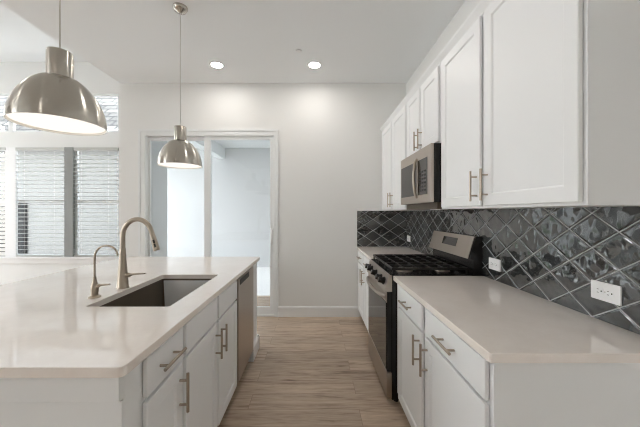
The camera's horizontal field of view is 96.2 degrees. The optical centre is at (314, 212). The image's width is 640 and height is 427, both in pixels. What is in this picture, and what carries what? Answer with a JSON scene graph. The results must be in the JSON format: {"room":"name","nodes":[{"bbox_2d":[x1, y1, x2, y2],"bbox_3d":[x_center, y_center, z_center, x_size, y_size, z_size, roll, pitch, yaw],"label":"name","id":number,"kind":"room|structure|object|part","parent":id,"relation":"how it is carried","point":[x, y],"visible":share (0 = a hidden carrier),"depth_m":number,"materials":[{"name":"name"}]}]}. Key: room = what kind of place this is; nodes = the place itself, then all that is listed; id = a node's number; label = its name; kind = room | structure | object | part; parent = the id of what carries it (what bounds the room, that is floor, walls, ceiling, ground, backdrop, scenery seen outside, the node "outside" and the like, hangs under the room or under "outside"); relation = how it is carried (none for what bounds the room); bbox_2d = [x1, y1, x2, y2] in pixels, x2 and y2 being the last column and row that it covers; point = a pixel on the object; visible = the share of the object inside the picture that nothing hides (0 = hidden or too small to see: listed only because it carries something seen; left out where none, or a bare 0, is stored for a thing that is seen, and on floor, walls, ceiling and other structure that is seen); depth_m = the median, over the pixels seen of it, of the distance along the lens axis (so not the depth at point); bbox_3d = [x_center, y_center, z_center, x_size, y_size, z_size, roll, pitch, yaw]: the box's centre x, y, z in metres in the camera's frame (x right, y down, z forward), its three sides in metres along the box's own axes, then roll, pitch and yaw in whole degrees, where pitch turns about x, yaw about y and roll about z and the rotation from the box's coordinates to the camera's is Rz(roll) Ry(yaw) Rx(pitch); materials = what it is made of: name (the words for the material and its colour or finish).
{"room":"kitchen","nodes":[
{"label":"kitchen","id":0,"kind":"room"},
{"bbox_2d":[0,4,87,61],"bbox_3d":[-4.820,-2.462,0.510,4.560,0.100,8.420,0,0,0],"label":"ceiling","id":1,"kind":"structure","parent":0,"point":[20,41],"depth_m":4.05,"materials":[{"name":"white paint"}]},
{"bbox_2d":[0,62,119,284],"bbox_3d":[-4.770,-0.526,4.630,4.460,3.772,0.060,0,0,0],"label":"wall","id":2,"kind":"structure","parent":0,"point":[95,80],"depth_m":4.60,"materials":[{"name":"white paint"}]},
{"bbox_2d":[5,147,17,256],"bbox_3d":[-4.860,-0.168,4.603,0.170,1.745,0.034,0,0,0],"label":"window trim","id":3,"kind":"structure","parent":2,"relation":"attached to","point":[11,181],"depth_m":4.59,"materials":[{"name":"white paint"}]},
{"bbox_2d":[18,201,63,254],"bbox_3d":[-4.418,-0.168,4.641,0.865,1.745,0.038,0,0,0],"label":"window","id":4,"kind":"structure","parent":2,"relation":"in","point":[18,201],"depth_m":4.63,"materials":[{"name":"white plastic"}]},
{"bbox_2d":[15,147,63,256],"bbox_3d":[-4.381,-0.168,4.594,0.781,1.741,0.053,0,0,0],"label":"window blind","id":5,"kind":"object","parent":4,"relation":"attached to","point":[16,148],"visible":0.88,"depth_m":4.59,"materials":[{"name":"grey plastic"}]},
{"bbox_3d":[-4.381,0.694,4.594,0.777,0.018,0.028,0,0,0],"label":"rail","id":6,"kind":"part","parent":5,"relation":"part of","materials":[{"name":"grey"}]},
{"bbox_2d":[0,257,118,262],"bbox_3d":[-4.428,0.760,4.577,2.645,0.109,0.045,0,0,0],"label":"sill","id":7,"kind":"structure","parent":2,"relation":"attached to","point":[2,259],"depth_m":4.58,"materials":[{"name":"white paint"}]},
{"bbox_2d":[0,94,118,131],"bbox_3d":[-4.418,-1.595,4.641,2.565,0.620,0.038,0,0,0],"label":"window","id":8,"kind":"structure","parent":2,"relation":"in","point":[11,126],"depth_m":4.62,"materials":[{"name":"white plastic"}]},
{"bbox_2d":[64,147,74,256],"bbox_3d":[-3.917,-0.168,4.615,0.135,1.745,0.090,0,0,0],"label":"trim","id":9,"kind":"structure","parent":2,"relation":"attached to","point":[69,153],"depth_m":4.57,"materials":[{"name":"grey wood"}]},
{"bbox_2d":[75,151,118,254],"bbox_3d":[-3.493,-0.168,4.641,0.715,1.745,0.038,0,0,0],"label":"window","id":10,"kind":"structure","parent":2,"relation":"in","point":[76,152],"depth_m":4.63,"materials":[{"name":"white plastic"}]},
{"bbox_2d":[73,147,118,256],"bbox_3d":[-3.493,-0.168,4.594,0.703,1.741,0.053,0,0,0],"label":"window blind","id":11,"kind":"object","parent":10,"relation":"attached to","point":[75,148],"visible":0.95,"depth_m":4.59,"materials":[{"name":"grey plastic"}]},
{"bbox_3d":[-3.493,0.694,4.594,0.699,0.018,0.028,0,0,0],"label":"rail","id":12,"kind":"part","parent":11,"relation":"part of","materials":[{"name":"grey"}]},
{"bbox_2d":[152,141,166,256],"bbox_3d":[-2.480,-0.526,4.295,0.120,3.772,0.850,0,0,0],"label":"wall","id":13,"kind":"structure","parent":0,"point":[159,174],"depth_m":4.48,"materials":[{"name":"grey paint"}]},
{"bbox_2d":[107,129,269,147],"bbox_3d":[-1.450,-1.700,5.660,7.500,0.120,3.580,0,0,0],"label":"ceiling","id":14,"kind":"structure","parent":0,"point":[225,143],"depth_m":6.82,"materials":[{"name":"white paint"}]},
{"bbox_2d":[188,140,224,158],"bbox_3d":[-2.370,-1.500,6.010,0.180,0.280,2.580,0,0,0],"label":"beam","id":15,"kind":"object","parent":14,"relation":"attached to","point":[218,151],"visible":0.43,"depth_m":6.61,"materials":[{"name":"white paint"}]},
{"bbox_2d":[167,148,269,266],"bbox_3d":[-0.775,-0.080,7.375,6.150,3.120,0.150,0,0,0],"label":"wall","id":16,"kind":"structure","parent":0,"point":[241,180],"depth_m":7.30,"materials":[{"name":"grey paint"}]},
{"bbox_2d":[0,0,464,82],"bbox_3d":[-0.620,-1.740,0.085,3.840,0.100,7.570,0,0,0],"label":"ceiling","id":17,"kind":"structure","parent":0,"point":[130,41],"depth_m":2.76,"materials":[{"name":"white paint"}]},
{"bbox_2d":[3,0,106,135],"bbox_3d":[-1.122,-1.036,1.265,0.340,1.307,0.340,0,0,0],"label":"pendant lamp","id":18,"kind":"object","parent":17,"relation":"hanging from","point":[51,100],"visible":1,"depth_m":1.20,"materials":[{"name":"silver metal"}]},
{"bbox_3d":[-1.122,-0.484,1.265,0.340,0.202,0.340,0,0,0],"label":"lamp shade","id":19,"kind":"part","parent":18,"relation":"part of","materials":[{"name":"silver metal"}]},
{"bbox_2d":[6,112,104,133],"bbox_3d":[-1.122,-0.394,1.265,0.324,0.003,0.324,0,0,0],"label":"diffuser","id":20,"kind":"object","parent":18,"relation":"attached to","point":[55,122],"depth_m":1.25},
{"bbox_2d":[45,46,73,78],"bbox_3d":[-1.122,-0.644,1.265,0.094,0.123,0.094,0,0,0],"label":"socket","id":21,"kind":"object","parent":18,"relation":"attached to","point":[59,61],"depth_m":1.23,"materials":[{"name":"silver metal"}]},
{"bbox_3d":[-1.122,-1.182,1.265,0.005,0.956,0.005,0,0,-22],"label":"cord","id":22,"kind":"part","parent":18,"relation":"part of","materials":[{"name":"grey plastic"}]},
{"bbox_2d":[157,2,201,168],"bbox_3d":[-1.106,-1.036,2.365,0.340,1.307,0.340,0,0,0],"label":"pendant lamp","id":23,"kind":"object","parent":17,"relation":"hanging from","point":[178,153],"visible":1,"depth_m":2.30,"materials":[{"name":"silver metal"}]},
{"bbox_3d":[-1.106,-0.484,2.365,0.340,0.202,0.340,0,0,0],"label":"lamp shade","id":24,"kind":"part","parent":23,"relation":"part of","materials":[{"name":"silver metal"}]},
{"bbox_2d":[159,163,200,167],"bbox_3d":[-1.106,-0.394,2.365,0.324,0.003,0.324,0,0,0],"label":"diffuser","id":25,"kind":"object","parent":23,"relation":"attached to","point":[169,165],"depth_m":2.39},
{"bbox_2d":[174,125,186,140],"bbox_3d":[-1.106,-0.644,2.365,0.094,0.123,0.094,0,0,0],"label":"socket","id":26,"kind":"object","parent":23,"relation":"attached to","point":[180,132],"depth_m":2.33,"materials":[{"name":"silver metal"}]},
{"bbox_3d":[-1.106,-1.182,2.365,0.005,0.956,0.005,0,0,22],"label":"cord","id":27,"kind":"part","parent":23,"relation":"part of","materials":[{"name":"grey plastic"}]},
{"bbox_2d":[209,61,224,68],"bbox_3d":[-1.117,-1.687,3.285,0.168,0.006,0.168,0,0,0],"label":"recessed light","id":28,"kind":"object","parent":17,"relation":"in","point":[215,64],"visible":1,"depth_m":3.27,"materials":[{"name":"white paint"}]},
{"bbox_2d":[307,61,321,68],"bbox_3d":[0.000,-1.687,3.285,0.168,0.006,0.168,0,0,0],"label":"recessed light","id":29,"kind":"object","parent":17,"relation":"in","point":[313,64],"visible":1,"depth_m":3.27,"materials":[{"name":"white paint"}]},
{"bbox_2d":[120,83,405,316],"bbox_3d":[-0.620,-0.165,3.810,3.840,3.050,0.120,0,0,0],"label":"wall","id":30,"kind":"structure","parent":0,"point":[330,135],"depth_m":3.75,"materials":[{"name":"white paint"}]},
{"bbox_2d":[138,129,277,316],"bbox_3d":[-1.383,0.139,3.779,1.819,2.442,0.163,0,0,0],"label":"door","id":31,"kind":"structure","parent":30,"relation":"in","point":[145,136],"depth_m":3.76,"materials":[{"name":"white wood"}]},
{"bbox_3d":[-1.794,0.165,3.826,0.819,2.328,0.040,0,0,0],"label":"fixed panel","id":32,"kind":"part","parent":31,"relation":"part of","materials":[{"name":"clear glass"}]},
{"bbox_3d":[-0.991,0.165,3.776,0.909,2.328,0.040,0,0,0],"label":"sliding panel","id":33,"kind":"part","parent":31,"relation":"part of","materials":[{"name":"clear glass"}]},
{"bbox_3d":[-0.560,0.320,3.727,0.028,0.220,0.059,0,0,0],"label":"handle","id":34,"kind":"part","parent":31,"relation":"part of","materials":[{"name":"white plastic"}]},
{"bbox_2d":[278,306,358,316],"bbox_3d":[0.051,1.291,3.743,1.049,0.138,0.015,0,0,0],"label":"baseboard","id":35,"kind":"structure","parent":30,"relation":"attached to","point":[283,311],"depth_m":3.73,"materials":[{"name":"white paint"}]},
{"bbox_2d":[357,211,405,246],"bbox_3d":[0.874,0.211,3.746,0.635,0.467,0.008,0,0,0],"label":"tiled wall","id":36,"kind":"structure","parent":30,"relation":"attached to","point":[374,228],"depth_m":3.74,"materials":[{"name":"glazed ceramic tile"},{"name":"grout"}]},
{"bbox_2d":[257,267,269,295],"bbox_3d":[-0.110,1.435,5.660,4.620,0.090,3.580,0,0,0],"label":"floor","id":37,"kind":"structure","parent":0,"point":[263,273],"depth_m":5.78,"materials":[{"name":"white concrete"}]},
{"bbox_2d":[217,296,410,426],"bbox_3d":[-2.900,1.410,0.500,8.400,0.100,8.400,0,0,0],"label":"floor","id":38,"kind":"structure","parent":0,"point":[304,371],"depth_m":2.30,"materials":[{"name":"brown wood"}]},
{"bbox_2d":[125,327,189,426],"bbox_3d":[-0.837,0.918,1.053,0.639,0.883,0.358,0,0,0],"label":"base cabinet","id":39,"kind":"object","parent":38,"relation":"on","point":[153,388],"visible":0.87,"depth_m":1.03,"materials":[{"name":"white paint"}]},
{"bbox_2d":[0,376,124,426],"bbox_3d":[-1.089,0.918,0.860,1.023,0.883,0.028,0,0,0],"label":"cladding","id":40,"kind":"object","parent":39,"relation":"attached to","point":[24,402],"visible":0.84,"depth_m":0.86,"materials":[{"name":"white paint"}]},
{"bbox_3d":[-1.089,0.960,0.866,1.023,0.800,0.014,0,0,0],"label":"panel","id":41,"kind":"part","parent":40,"relation":"part of","materials":[{"name":"white paint"}]},
{"bbox_3d":[-0.566,0.553,1.087,0.015,0.134,0.261,0,0,0],"label":"drawer","id":42,"kind":"part","parent":39,"relation":"part of","materials":[{"name":"white paint"}]},
{"bbox_3d":[-0.566,0.942,1.087,0.015,0.613,0.261,0,0,0],"label":"door","id":43,"kind":"part","parent":39,"relation":"part of","materials":[{"name":"white paint"}]},
{"bbox_3d":[-0.538,0.553,1.087,0.041,0.012,0.160,0,0,0],"label":"handle","id":44,"kind":"part","parent":39,"relation":"part of","materials":[{"name":"silver metal"}]},
{"bbox_3d":[-0.538,0.745,1.188,0.041,0.160,0.012,0,0,0],"label":"handle","id":45,"kind":"part","parent":39,"relation":"part of","materials":[{"name":"silver metal"}]},
{"bbox_2d":[164,280,236,426],"bbox_3d":[-0.837,0.918,1.658,0.639,0.883,0.848,0,0,0],"label":"base cabinet","id":46,"kind":"object","parent":38,"relation":"on","point":[210,337],"visible":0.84,"depth_m":1.60,"materials":[{"name":"white paint"}]},
{"bbox_2d":[0,257,259,377],"bbox_3d":[-1.240,0.461,1.864,1.380,0.030,2.076,0,0,0],"label":"countertop","id":47,"kind":"structure","parent":46,"relation":"on","point":[50,327],"depth_m":1.22,"materials":[{"name":"white stone"}]},
{"bbox_2d":[88,245,118,298],"bbox_3d":[-1.108,0.307,1.510,0.157,0.277,0.058,0,0,0],"label":"filter faucet","id":48,"kind":"object","parent":47,"relation":"on","point":[94,288],"visible":1,"depth_m":1.50,"materials":[{"name":"silver metal"}]},
{"bbox_3d":[-1.114,0.385,1.510,0.075,0.024,0.018,0,0,0],"label":"handle","id":49,"kind":"part","parent":48,"relation":"part of","materials":[{"name":"silver metal"}]},
{"bbox_3d":[-1.096,0.258,1.510,0.133,0.177,0.010,0,0,0],"label":"spout","id":50,"kind":"part","parent":48,"relation":"part of","materials":[{"name":"silver metal"}]},
{"bbox_2d":[116,217,159,288],"bbox_3d":[-1.044,0.236,1.700,0.253,0.419,0.068,0,0,0],"label":"kitchen faucet","id":51,"kind":"object","parent":47,"relation":"on","point":[122,275],"visible":1,"depth_m":1.69,"materials":[{"name":"silver metal"}]},
{"bbox_3d":[-1.058,0.369,1.699,0.129,0.032,0.030,0,0,0],"label":"handle","id":52,"kind":"part","parent":51,"relation":"part of","materials":[{"name":"silver metal"}]},
{"bbox_3d":[-1.049,0.121,1.700,0.202,0.189,0.028,0,0,0],"label":"spout","id":53,"kind":"part","parent":51,"relation":"part of","materials":[{"name":"silver metal"}]},
{"bbox_2d":[99,279,210,306],"bbox_3d":[-0.889,0.586,1.714,0.443,0.218,0.747,0,0,0],"label":"sink","id":54,"kind":"object","parent":47,"relation":"in","point":[152,295],"visible":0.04,"depth_m":1.86,"materials":[{"name":"grey metal"}]},
{"bbox_3d":[-0.566,0.553,1.451,0.015,0.134,0.402,0,0,0],"label":"false drawer","id":55,"kind":"part","parent":46,"relation":"part of","materials":[{"name":"white paint"}]},
{"bbox_3d":[-0.566,0.942,1.451,0.015,0.613,0.402,0,0,0],"label":"door","id":56,"kind":"part","parent":46,"relation":"part of","materials":[{"name":"white paint"}]},
{"bbox_3d":[-0.538,0.745,1.622,0.041,0.160,0.012,0,0,0],"label":"handle","id":57,"kind":"part","parent":46,"relation":"part of","materials":[{"name":"silver metal"}]},
{"bbox_3d":[-0.538,0.745,1.710,0.041,0.160,0.012,0,0,0],"label":"handle","id":58,"kind":"part","parent":46,"relation":"part of","materials":[{"name":"silver metal"}]},
{"bbox_3d":[-0.566,0.553,1.875,0.015,0.134,0.390,0,0,0],"label":"false drawer","id":59,"kind":"part","parent":46,"relation":"part of","materials":[{"name":"white paint"}]},
{"bbox_3d":[-0.566,0.942,1.875,0.015,0.613,0.390,0,0,0],"label":"door","id":60,"kind":"part","parent":46,"relation":"part of","materials":[{"name":"white paint"}]},
{"bbox_2d":[235,266,252,382],"bbox_3d":[-0.844,0.924,2.347,0.586,0.872,0.518,0,0,0],"label":"dishwasher","id":61,"kind":"object","parent":38,"relation":"on","point":[244,299],"visible":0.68,"depth_m":2.27,"materials":[{"name":"silver metal"}]},
{"bbox_3d":[-0.552,0.517,2.275,0.003,0.042,0.290,0,0,0],"label":"pocket handle","id":62,"kind":"part","parent":61,"relation":"part of","materials":[{"name":"black rubber"}]},
{"bbox_2d":[248,263,258,361],"bbox_3d":[-1.077,0.918,2.752,1.045,0.883,0.281,0,0,0],"label":"end post","id":63,"kind":"object","parent":38,"relation":"on","point":[255,335],"visible":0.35,"depth_m":2.76,"materials":[{"name":"white paint"}]},
{"bbox_3d":[-1.077,1.291,2.752,1.045,0.138,0.281,0,0,0],"label":"moulding","id":64,"kind":"part","parent":63,"relation":"part of","materials":[{"name":"white paint"}]},
{"bbox_2d":[357,250,369,331],"bbox_3d":[0.855,0.918,3.237,0.668,0.883,0.995,0,0,0],"label":"base cabinet","id":65,"kind":"object","parent":38,"relation":"on","point":[362,271],"visible":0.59,"depth_m":3.29,"materials":[{"name":"white paint"}]},
{"bbox_3d":[0.569,0.553,3.495,0.015,0.134,0.410,0,0,0],"label":"drawer","id":66,"kind":"part","parent":65,"relation":"part of","materials":[{"name":"white paint"}]},
{"bbox_3d":[0.569,0.942,3.495,0.015,0.613,0.410,0,0,0],"label":"door","id":67,"kind":"part","parent":65,"relation":"part of","materials":[{"name":"white paint"}]},
{"bbox_3d":[0.569,0.942,3.020,0.015,0.613,0.460,0,0,0],"label":"door","id":68,"kind":"part","parent":65,"relation":"part of","materials":[{"name":"white paint"}]},
{"bbox_3d":[0.569,0.553,3.020,0.015,0.134,0.460,0,0,0],"label":"drawer","id":69,"kind":"part","parent":65,"relation":"part of","materials":[{"name":"white paint"}]},
{"bbox_2d":[357,247,423,259],"bbox_3d":[0.873,0.461,3.238,0.635,0.030,1.006,0,0,0],"label":"countertop","id":70,"kind":"structure","parent":65,"relation":"on","point":[368,252],"depth_m":3.37,"materials":[{"name":"white stone"}]},
{"bbox_2d":[365,231,481,401],"bbox_3d":[0.818,0.765,2.378,0.738,1.189,0.700,0,0,0],"label":"gas range","id":71,"kind":"object","parent":38,"relation":"on","point":[454,254],"visible":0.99,"depth_m":2.15,"materials":[{"name":"black metal"}]},
{"bbox_3d":[0.494,0.500,2.378,0.058,0.059,0.058,0,0,0],"label":"knob","id":72,"kind":"part","parent":71,"relation":"part of","materials":[{"name":"black plastic"}]},
{"bbox_3d":[0.485,0.603,2.378,0.072,0.025,0.641,0,0,0],"label":"handle","id":73,"kind":"part","parent":71,"relation":"part of","materials":[{"name":"silver metal"}]},
{"bbox_3d":[0.522,0.501,2.378,0.051,0.118,0.700,0,0,0],"label":"control panel","id":74,"kind":"part","parent":71,"relation":"part of","materials":[{"name":"silver metal"}]},
{"bbox_3d":[0.529,1.226,2.378,0.037,0.177,0.694,0,0,0],"label":"drawer","id":75,"kind":"part","parent":71,"relation":"part of","materials":[{"name":"silver metal"}]},
{"bbox_3d":[0.530,0.847,2.378,0.035,0.563,0.694,0,0,0],"label":"oven door","id":76,"kind":"part","parent":71,"relation":"part of","materials":[{"name":"black ceramic"}]},
{"bbox_3d":[0.494,0.500,2.110,0.058,0.059,0.058,0,0,0],"label":"knob","id":77,"kind":"part","parent":71,"relation":"part of","materials":[{"name":"black plastic"}]},
{"bbox_3d":[0.680,0.433,2.180,0.128,0.014,0.128,0,0,0],"label":"burner","id":78,"kind":"part","parent":71,"relation":"part of","materials":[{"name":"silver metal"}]},
{"bbox_2d":[371,259,471,276],"bbox_3d":[0.825,0.448,2.378,0.580,0.015,0.700,0,0,0],"label":"cooktop","id":79,"kind":"object","parent":71,"relation":"in","point":[378,265],"depth_m":2.10,"materials":[{"name":"black metal"}]},
{"bbox_3d":[1.113,0.250,2.384,0.052,0.159,0.688,0,0,0],"label":"plate","id":80,"kind":"part","parent":71,"relation":"part of","materials":[{"name":"silver metal"}]},
{"bbox_2d":[397,284,639,426],"bbox_3d":[0.855,0.918,1.467,0.668,0.883,1.090,0,0,0],"label":"base cabinet","id":81,"kind":"object","parent":38,"relation":"on","point":[442,381],"visible":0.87,"depth_m":0.95,"materials":[{"name":"white paint"}]},
{"bbox_3d":[0.541,0.553,1.718,0.041,0.012,0.160,0,0,0],"label":"handle","id":82,"kind":"part","parent":81,"relation":"part of","materials":[{"name":"silver metal"}]},
{"bbox_3d":[0.569,0.553,1.718,0.015,0.134,0.424,0,0,0],"label":"drawer","id":83,"kind":"part","parent":81,"relation":"part of","materials":[{"name":"white paint"}]},
{"bbox_3d":[0.569,0.942,1.718,0.015,0.613,0.424,0,0,0],"label":"door","id":84,"kind":"part","parent":81,"relation":"part of","materials":[{"name":"white paint"}]},
{"bbox_3d":[0.541,0.735,1.536,0.041,0.160,0.012,0,0,0],"label":"handle","id":85,"kind":"part","parent":81,"relation":"part of","materials":[{"name":"silver metal"}]},
{"bbox_3d":[0.541,0.735,1.428,0.041,0.160,0.012,0,0,0],"label":"handle","id":86,"kind":"part","parent":81,"relation":"part of","materials":[{"name":"silver metal"}]},
{"bbox_3d":[0.541,0.553,1.202,0.041,0.012,0.160,0,0,0],"label":"handle","id":87,"kind":"part","parent":81,"relation":"part of","materials":[{"name":"silver metal"}]},
{"bbox_3d":[0.569,0.553,1.202,0.015,0.134,0.513,0,0,0],"label":"drawer","id":88,"kind":"part","parent":81,"relation":"part of","materials":[{"name":"white paint"}]},
{"bbox_3d":[0.569,0.942,1.202,0.015,0.613,0.513,0,0,0],"label":"door","id":89,"kind":"part","parent":81,"relation":"part of","materials":[{"name":"white paint"}]},
{"bbox_2d":[393,276,639,362],"bbox_3d":[0.873,0.461,1.464,0.635,0.030,1.113,0,0,0],"label":"countertop","id":90,"kind":"structure","parent":81,"relation":"on","point":[504,323],"depth_m":1.14,"materials":[{"name":"white stone"}]},
{"bbox_3d":[0.882,0.918,0.927,0.613,0.883,0.010,0,0,0],"label":"panel","id":91,"kind":"part","parent":81,"relation":"part of","materials":[{"name":"white paint"}]},
{"bbox_2d":[406,0,480,94],"bbox_3d":[1.250,-0.165,0.025,0.100,3.050,7.450,0,0,0],"label":"wall","id":92,"kind":"structure","parent":0,"point":[467,7],"depth_m":2.67,"materials":[{"name":"white paint"}]},
{"bbox_2d":[380,98,417,210],"bbox_3d":[1.008,-0.555,3.234,0.362,1.065,1.022,0,0,0],"label":"upper cabinet","id":93,"kind":"object","parent":92,"relation":"attached to","point":[394,130],"visible":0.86,"depth_m":3.15,"materials":[{"name":"white paint"}]},
{"bbox_3d":[0.875,-0.533,3.470,0.015,0.997,0.460,0,0,0],"label":"door","id":94,"kind":"part","parent":93,"relation":"part of","materials":[{"name":"white paint"}]},
{"bbox_3d":[1.020,-1.064,3.234,0.337,0.048,1.022,0,0,0],"label":"crown moulding","id":95,"kind":"part","parent":93,"relation":"part of","materials":[{"name":"white paint"}]},
{"bbox_3d":[0.875,-0.533,2.973,0.015,0.997,0.455,0,0,0],"label":"door","id":96,"kind":"part","parent":93,"relation":"part of","materials":[{"name":"white paint"}]},
{"bbox_2d":[405,57,440,156],"bbox_3d":[1.008,-0.789,2.360,0.362,0.598,0.724,0,0,0],"label":"upper cabinet","id":97,"kind":"object","parent":92,"relation":"attached to","point":[423,100],"visible":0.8,"depth_m":2.26,"materials":[{"name":"white paint"}]},
{"bbox_3d":[0.875,-0.767,2.538,0.015,0.530,0.325,0,0,0],"label":"door","id":98,"kind":"part","parent":97,"relation":"part of","materials":[{"name":"white paint"}]},
{"bbox_3d":[0.847,-0.595,2.403,0.041,0.160,0.012,0,0,0],"label":"handle","id":99,"kind":"part","parent":97,"relation":"part of","materials":[{"name":"silver metal"}]},
{"bbox_3d":[0.847,-0.595,2.317,0.041,0.160,0.012,0,0,0],"label":"handle","id":100,"kind":"part","parent":97,"relation":"part of","materials":[{"name":"silver metal"}]},
{"bbox_3d":[1.020,-1.064,2.360,0.337,0.048,0.724,0,0,0],"label":"crown moulding","id":101,"kind":"part","parent":97,"relation":"part of","materials":[{"name":"white paint"}]},
{"bbox_2d":[401,143,456,209],"bbox_3d":[0.982,-0.255,2.365,0.408,0.467,0.706,0,0,0],"label":"microwave oven","id":102,"kind":"object","parent":97,"relation":"attached to","point":[421,170],"visible":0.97,"depth_m":2.17,"materials":[{"name":"silver metal"}]},
{"bbox_3d":[0.801,-0.270,2.283,0.047,0.321,0.022,0,0,0],"label":"handle","id":103,"kind":"part","parent":102,"relation":"part of","materials":[{"name":"silver metal"}]},
{"bbox_3d":[0.827,-0.280,2.365,0.022,0.416,0.706,0,0,0],"label":"frame","id":104,"kind":"part","parent":102,"relation":"part of","materials":[{"name":"silver metal"}]},
{"bbox_3d":[0.875,-0.767,2.183,0.015,0.530,0.325,0,0,0],"label":"door","id":105,"kind":"part","parent":97,"relation":"part of","materials":[{"name":"white paint"}]},
{"bbox_2d":[406,206,639,334],"bbox_3d":[1.196,0.210,2.301,0.009,0.500,2.882,0,0,0],"label":"tiled wall","id":106,"kind":"structure","parent":92,"relation":"attached to","point":[554,255],"depth_m":1.40,"materials":[{"name":"glazed ceramic tile"},{"name":"grout"}]},
{"bbox_2d":[489,257,500,271],"bbox_3d":[1.187,0.342,1.893,0.009,0.076,0.120,0,0,0],"label":"wall outlet","id":107,"kind":"object","parent":106,"relation":"attached to","point":[494,264],"visible":1,"depth_m":1.88,"materials":[{"name":"white plastic"}]},
{"bbox_2d":[591,280,621,305],"bbox_3d":[1.187,0.325,1.171,0.009,0.076,0.120,0,0,0],"label":"wall outlet","id":108,"kind":"object","parent":106,"relation":"attached to","point":[603,291],"visible":1,"depth_m":1.16,"materials":[{"name":"white plastic"}]},
{"bbox_2d":[596,286,603,294],"bbox_3d":[1.184,0.325,1.192,0.002,0.033,0.032,0,0,0],"label":"receptacle","id":109,"kind":"object","parent":108,"relation":"attached to","point":[599,289],"depth_m":1.19,"materials":[{"name":"white plastic"}]},
{"bbox_2d":[606,289,613,297],"bbox_3d":[1.184,0.325,1.150,0.002,0.033,0.032,0,0,0],"label":"receptacle","id":110,"kind":"object","parent":108,"relation":"attached to","point":[609,292],"depth_m":1.15,"materials":[{"name":"white plastic"}]},
{"bbox_2d":[437,0,639,208],"bbox_3d":[1.008,-0.555,1.448,0.362,1.065,1.097,0,0,0],"label":"upper cabinet","id":111,"kind":"object","parent":92,"relation":"attached to","point":[540,99],"visible":1,"depth_m":1.11,"materials":[{"name":"white paint"}]},
{"bbox_3d":[0.875,-0.533,1.737,0.015,0.997,0.458,0,0,0],"label":"door","id":112,"kind":"part","parent":111,"relation":"part of","materials":[{"name":"white paint"}]},
{"bbox_3d":[1.020,-1.064,1.448,0.337,0.048,1.097,0,0,0],"label":"crown moulding","id":113,"kind":"part","parent":111,"relation":"part of","materials":[{"name":"white paint"}]},
{"bbox_3d":[0.847,-0.140,1.536,0.041,0.160,0.012,0,0,0],"label":"handle","id":114,"kind":"part","parent":111,"relation":"part of","materials":[{"name":"silver metal"}]},
{"bbox_3d":[0.847,-0.140,1.439,0.041,0.160,0.012,0,0,0],"label":"handle","id":115,"kind":"part","parent":111,"relation":"part of","materials":[{"name":"silver metal"}]},
{"bbox_3d":[0.875,-0.533,1.206,0.015,0.997,0.523,0,0,0],"label":"door","id":116,"kind":"part","parent":111,"relation":"part of","materials":[{"name":"white paint"}]},
{"label":"outside","id":117,"kind":"structure","parent":0,"visible":0},
{"bbox_3d":[-5.000,1.595,7.500,50.000,0.230,65.000,0,0,0],"label":"ground","id":118,"kind":"structure","parent":117,"visible":0},
{"bbox_2d":[0,97,117,253],"bbox_3d":[-9.450,-2.380,13.000,13.700,7.720,9.000,0,0,0],"label":"house","id":119,"kind":"structure","parent":118,"relation":"on","point":[109,105],"depth_m":9.00,"materials":[{"name":"grey"}]},
{"bbox_3d":[-9.450,0.590,8.970,0.900,1.780,0.060,0,0,0],"label":"dark door","id":120,"kind":"part","parent":119,"relation":"part of","materials":[{"name":"black paint"}]},
{"bbox_3d":[-5.315,-0.167,4.641,0.770,1.745,0.038,0,0,0],"label":"window","id":121,"kind":"structure","parent":0,"visible":0},
{"bbox_2d":[0,147,5,256],"bbox_3d":[-5.315,-0.168,4.591,0.758,1.741,0.046,0,0,0],"label":"window blind","id":122,"kind":"object","parent":121,"relation":"attached to","point":[2,168],"visible":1,"depth_m":4.59,"materials":[{"name":"grey plastic"}]}
]}

